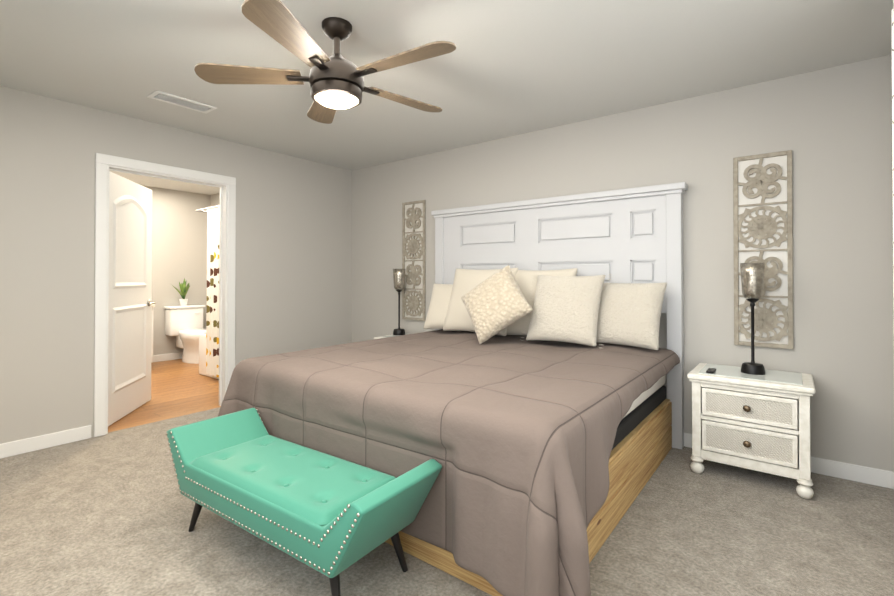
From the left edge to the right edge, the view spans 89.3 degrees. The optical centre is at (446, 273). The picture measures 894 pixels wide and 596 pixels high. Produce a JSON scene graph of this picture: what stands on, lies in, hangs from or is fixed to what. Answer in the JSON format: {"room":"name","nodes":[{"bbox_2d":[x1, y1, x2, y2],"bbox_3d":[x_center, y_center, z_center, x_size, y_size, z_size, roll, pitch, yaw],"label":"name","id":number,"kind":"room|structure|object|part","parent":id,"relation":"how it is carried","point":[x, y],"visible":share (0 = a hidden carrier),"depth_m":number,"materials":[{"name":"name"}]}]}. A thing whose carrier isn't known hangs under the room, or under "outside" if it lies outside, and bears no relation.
{"room":"bedroom","nodes":[
{"label":"bedroom","id":0,"kind":"room"},
{"bbox_2d":[108,359,220,431],"bbox_3d":[-3.276,1.253,4.944,2.920,0.060,2.700,0,-1,37],"label":"floor","id":1,"kind":"structure","parent":0,"point":[179,387],"depth_m":4.53,"materials":[{"name":"brown wood"}]},
{"bbox_2d":[151,304,154,361],"bbox_3d":[-4.286,0.738,5.520,0.589,0.980,1.100,0,-1,37],"label":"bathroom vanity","id":2,"kind":"object","parent":1,"relation":"on","point":[153,305],"visible":0.12,"depth_m":5.79,"materials":[{"name":"white"}]},
{"bbox_2d":[164,278,205,363],"bbox_3d":[-3.566,0.646,6.355,0.730,1.176,0.480,0,-1,37],"label":"toilet","id":3,"kind":"object","parent":1,"relation":"on","point":[183,322],"visible":0.85,"depth_m":6.35,"materials":[{"name":"white ceramic"}]},
{"bbox_2d":[199,333,218,379],"bbox_3d":[-2.200,0.976,5.348,1.521,0.500,0.746,0,-1,37],"label":"bathtub","id":4,"kind":"object","parent":1,"relation":"on","point":[202,353],"visible":0.15,"depth_m":5.45,"materials":[{"name":"white ceramic"}]},
{"bbox_2d":[0,86,351,443],"bbox_3d":[-2.443,-0.007,3.687,0.115,2.440,4.200,0,-1,37],"label":"wall","id":5,"kind":"structure","parent":0,"point":[293,285],"depth_m":3.34,"materials":[{"name":"grey paint"}]},
{"bbox_2d":[0,425,90,458],"bbox_3d":[-3.135,1.158,2.664,0.018,0.095,1.690,0,-1,37],"label":"baseboard","id":6,"kind":"structure","parent":5,"relation":"attached to","point":[17,447],"depth_m":3.12,"materials":[{"name":"white wood"}]},
{"bbox_2d":[108,171,155,425],"bbox_3d":[-2.763,0.200,3.921,0.143,2.015,0.890,0,0,-13],"label":"door","id":7,"kind":"structure","parent":5,"relation":"in","point":[130,299],"depth_m":3.90,"materials":[{"name":"white wood"}]},
{"bbox_2d":[94,153,235,436],"bbox_3d":[-2.341,0.160,3.818,0.149,2.109,1.063,0,-1,37],"label":"door frame","id":8,"kind":"structure","parent":5,"relation":"attached to","point":[105,164],"depth_m":3.63,"materials":[{"name":"white wood"}]},
{"bbox_2d":[142,185,209,355],"bbox_3d":[-4.487,0.010,5.868,0.115,2.440,2.670,0,-1,37],"label":"wall","id":9,"kind":"structure","parent":0,"point":[179,238],"depth_m":6.52,"materials":[{"name":"grey paint"}]},
{"bbox_2d":[151,352,182,362],"bbox_3d":[-4.429,1.183,5.828,0.014,0.095,2.700,0,-1,37],"label":"baseboard","id":10,"kind":"structure","parent":9,"relation":"attached to","point":[167,357],"depth_m":6.41,"materials":[{"name":"white wood"}]},
{"bbox_2d":[210,193,219,209],"bbox_3d":[-2.500,0.013,6.133,2.950,2.440,0.115,0,-1,37],"label":"wall","id":11,"kind":"structure","parent":0,"point":[215,198],"depth_m":6.83,"materials":[{"name":"grey paint"}]},
{"bbox_2d":[196,205,219,212],"bbox_3d":[-2.228,-0.708,5.380,1.596,0.154,0.765,0,-1,37],"label":"curtain rod","id":12,"kind":"object","parent":11,"relation":"attached to","point":[201,210],"visible":0.06,"depth_m":5.42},
{"bbox_2d":[206,207,219,376],"bbox_3d":[-2.354,0.208,4.939,1.100,1.910,0.048,0,-1,37],"label":"shower curtain","id":13,"kind":"object","parent":12,"relation":"hanging from","point":[212,338],"visible":0.23,"depth_m":5.19,"materials":[{"name":"fabric"}]},
{"bbox_2d":[0,407,893,595],"bbox_3d":[-0.583,1.232,2.253,4.630,0.060,4.200,0,-1,37],"label":"floor carpet","id":14,"kind":"object","parent":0,"point":[109,514],"visible":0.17,"depth_m":2.04,"materials":[{"name":"beige carpet"}]},
{"bbox_2d":[166,408,441,595],"bbox_3d":[-0.682,0.970,1.972,1.321,0.467,0.448,0,-1,35],"label":"bench","id":15,"kind":"object","parent":14,"relation":"on","point":[332,518],"visible":1,"depth_m":1.79,"materials":[{"name":"teal leather"}]},
{"bbox_3d":[-0.682,0.852,1.973,0.920,0.026,0.416,0,-1,35],"label":"seat","id":16,"kind":"part","parent":15,"relation":"part of","materials":[{"name":"teal leather"}]},
{"bbox_2d":[374,333,410,338],"bbox_3d":[-0.401,0.917,4.442,0.444,0.604,0.475,0,-1,37],"label":"nightstand","id":17,"kind":"object","parent":14,"relation":"on","point":[389,336],"visible":0.02,"depth_m":4.42,"materials":[{"name":"white wood"}]},
{"bbox_3d":[-0.396,0.617,4.451,0.340,0.004,0.370,0,-1,37],"label":"glass","id":18,"kind":"part","parent":17,"relation":"part of","materials":[{"name":"white"}]},
{"bbox_2d":[393,269,404,334],"bbox_3d":[-0.484,0.283,4.577,0.126,0.665,0.126,0,-1,37],"label":"table lamp","id":19,"kind":"object","parent":17,"relation":"on","point":[399,279],"visible":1,"depth_m":4.54,"materials":[{"name":"black metal"}]},
{"bbox_3d":[-0.484,0.392,4.577,0.124,0.448,0.124,0,-1,37],"label":"stem","id":20,"kind":"part","parent":19,"relation":"part of","materials":[{"name":"black metal"}]},
{"bbox_2d":[393,269,404,289],"bbox_3d":[-0.484,0.059,4.579,0.126,0.216,0.126,0,-1,37],"label":"shade","id":21,"kind":"object","parent":19,"relation":"on","point":[398,274],"depth_m":4.53,"materials":[{"name":"glass"}]},
{"bbox_2d":[218,182,687,595],"bbox_3d":[0.138,0.290,2.920,2.313,1.835,2.257,0,-1,37],"label":"bed","id":22,"kind":"object","parent":14,"relation":"on","point":[552,438],"visible":0.98,"depth_m":2.40,"materials":[{"name":"brown fabric"}]},
{"bbox_2d":[424,283,473,331],"bbox_3d":[0.059,0.297,4.077,0.560,0.480,0.158,0,-25,29],"label":"pillow","id":23,"kind":"object","parent":22,"relation":"on","point":[441,293],"depth_m":4.07,"materials":[{"name":"beige fabric"}]},
{"bbox_2d":[218,329,679,595],"bbox_3d":[0.108,0.837,2.872,2.315,0.678,2.160,0,-1,37],"label":"comforter","id":24,"kind":"object","parent":22,"relation":"on","point":[542,447],"depth_m":1.94,"materials":[{"name":"brown fabric"}]},
{"bbox_2d":[443,268,517,335],"bbox_3d":[0.276,0.225,3.850,0.680,0.620,0.187,0,-21,37],"label":"pillow","id":25,"kind":"object","parent":22,"relation":"on","point":[456,317],"depth_m":3.87,"materials":[{"name":"beige fabric"}]},
{"bbox_2d":[461,265,532,343],"bbox_3d":[0.361,0.227,3.419,0.500,0.500,0.172,-35,-43,15],"label":"pillow","id":26,"kind":"object","parent":22,"relation":"on","point":[496,303],"depth_m":3.32,"materials":[{"name":"beige fabric"}]},
{"bbox_3d":[0.156,1.038,2.948,2.000,0.338,2.000,0,-1,37],"label":"frame","id":27,"kind":"part","parent":22,"relation":"part of","materials":[{"name":"brown wood"}]},
{"bbox_2d":[507,268,576,334],"bbox_3d":[0.708,0.230,3.593,0.660,0.600,0.176,0,-17,37],"label":"pillow","id":28,"kind":"object","parent":22,"relation":"on","point":[523,277],"depth_m":3.58,"materials":[{"name":"beige fabric"}]},
{"bbox_3d":[0.764,0.296,3.797,2.240,1.835,0.102,0,-1,37],"label":"headboard","id":29,"kind":"part","parent":22,"relation":"part of","materials":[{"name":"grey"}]},
{"bbox_2d":[521,274,611,347],"bbox_3d":[0.856,0.252,3.294,0.641,0.560,0.158,0,-23,37],"label":"pillow","id":30,"kind":"object","parent":22,"relation":"on","point":[571,308],"depth_m":3.21,"materials":[{"name":"beige fabric"}]},
{"bbox_2d":[596,282,666,349],"bbox_3d":[1.221,0.278,3.160,0.580,0.500,0.170,0,-23,43],"label":"pillow","id":31,"kind":"object","parent":22,"relation":"on","point":[631,315],"depth_m":3.05,"materials":[{"name":"beige fabric"}]},
{"bbox_3d":[0.162,0.675,2.959,1.940,0.205,1.960,0,-1,37],"label":"mattress","id":32,"kind":"part","parent":22,"relation":"part of","materials":[{"name":"white"}]},
{"bbox_2d":[687,363,815,498],"bbox_3d":[1.830,0.897,2.734,0.604,0.618,0.475,0,-1,37],"label":"nightstand","id":33,"kind":"object","parent":14,"relation":"on","point":[760,423],"visible":1,"depth_m":2.57,"materials":[{"name":"white wood"}]},
{"bbox_3d":[1.696,0.862,2.558,0.038,0.237,0.033,0,-1,37],"label":"knob","id":34,"kind":"part","parent":33,"relation":"part of","materials":[{"name":"brown metal"}]},
{"bbox_3d":[1.705,0.865,2.570,0.452,0.366,0.007,0,-1,37],"label":"drawer","id":35,"kind":"part","parent":33,"relation":"part of","materials":[{"name":"white wood"}]},
{"bbox_3d":[1.835,0.604,2.743,0.500,0.004,0.370,0,-1,37],"label":"glass","id":36,"kind":"part","parent":33,"relation":"part of","materials":[{"name":"white"}]},
{"bbox_2d":[740,263,764,374],"bbox_3d":[1.853,0.269,2.744,0.126,0.665,0.126,0,-1,37],"label":"table lamp","id":37,"kind":"object","parent":33,"relation":"on","point":[752,280],"visible":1,"depth_m":2.71,"materials":[{"name":"black metal"}]},
{"bbox_2d":[740,263,764,298],"bbox_3d":[1.853,0.044,2.746,0.126,0.216,0.126,0,-1,37],"label":"shade","id":38,"kind":"object","parent":37,"relation":"on","point":[752,274],"depth_m":2.70,"materials":[{"name":"glass"}]},
{"bbox_3d":[1.853,0.377,2.743,0.124,0.448,0.124,0,-1,37],"label":"stem","id":39,"kind":"part","parent":37,"relation":"part of","materials":[{"name":"black metal"}]},
{"bbox_2d":[0,0,893,194],"bbox_3d":[-1.742,-1.271,3.160,7.780,0.080,4.430,0,-1,37],"label":"ceiling","id":40,"kind":"structure","parent":0,"point":[506,68],"depth_m":2.60,"materials":[{"name":"white paint"}]},
{"bbox_2d":[147,90,216,112],"bbox_3d":[-1.892,-1.224,3.243,0.170,0.011,0.400,0,-1,37],"label":"ceiling vent","id":41,"kind":"object","parent":40,"relation":"in","point":[178,101],"visible":1,"depth_m":3.22,"materials":[{"name":"white metal"}]},
{"bbox_2d":[194,0,455,123],"bbox_3d":[-0.508,-1.039,2.253,1.261,0.399,1.273,0,-1,37],"label":"ceiling fan","id":42,"kind":"object","parent":40,"relation":"hanging from","point":[335,80],"visible":1,"depth_m":2.15,"materials":[{"name":"brown wood"}]},
{"bbox_2d":[352,54,893,471],"bbox_3d":[0.741,-0.005,3.966,4.830,2.440,0.115,0,-1,37],"label":"wall","id":43,"kind":"structure","parent":0,"point":[831,128],"depth_m":2.99,"materials":[{"name":"grey paint"}]},
{"bbox_2d":[402,200,425,320],"bbox_3d":[-0.347,-0.134,4.710,0.310,1.235,0.020,0,-1,37],"label":"wall art","id":44,"kind":"object","parent":43,"relation":"attached to","point":[414,255],"visible":1,"depth_m":4.70,"materials":[{"name":"grey wood"}]},
{"bbox_2d":[733,150,792,348],"bbox_3d":[2.019,-0.149,2.899,0.310,1.235,0.020,0,-1,37],"label":"wall art","id":45,"kind":"object","parent":43,"relation":"attached to","point":[762,210],"visible":0.85,"depth_m":2.88,"materials":[{"name":"grey wood"}]},
{"bbox_2d":[684,433,893,488],"bbox_3d":[0.701,1.167,3.906,4.600,0.095,0.014,0,-1,37],"label":"baseboard","id":46,"kind":"structure","parent":43,"relation":"attached to","point":[862,474],"depth_m":2.64,"materials":[{"name":"white wood"}]},
{"bbox_3d":[1.362,-1.058,1.065,0.075,0.040,2.010,0,-1,37],"label":"curtain rod","id":47,"kind":"object","parent":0,"visible":0},
{"bbox_2d":[891,0,893,303],"bbox_3d":[1.348,0.038,1.181,0.094,2.270,1.930,0,-1,37],"label":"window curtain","id":48,"kind":"object","parent":47,"relation":"hanging from","point":[892,28],"visible":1,"depth_m":1.87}
]}

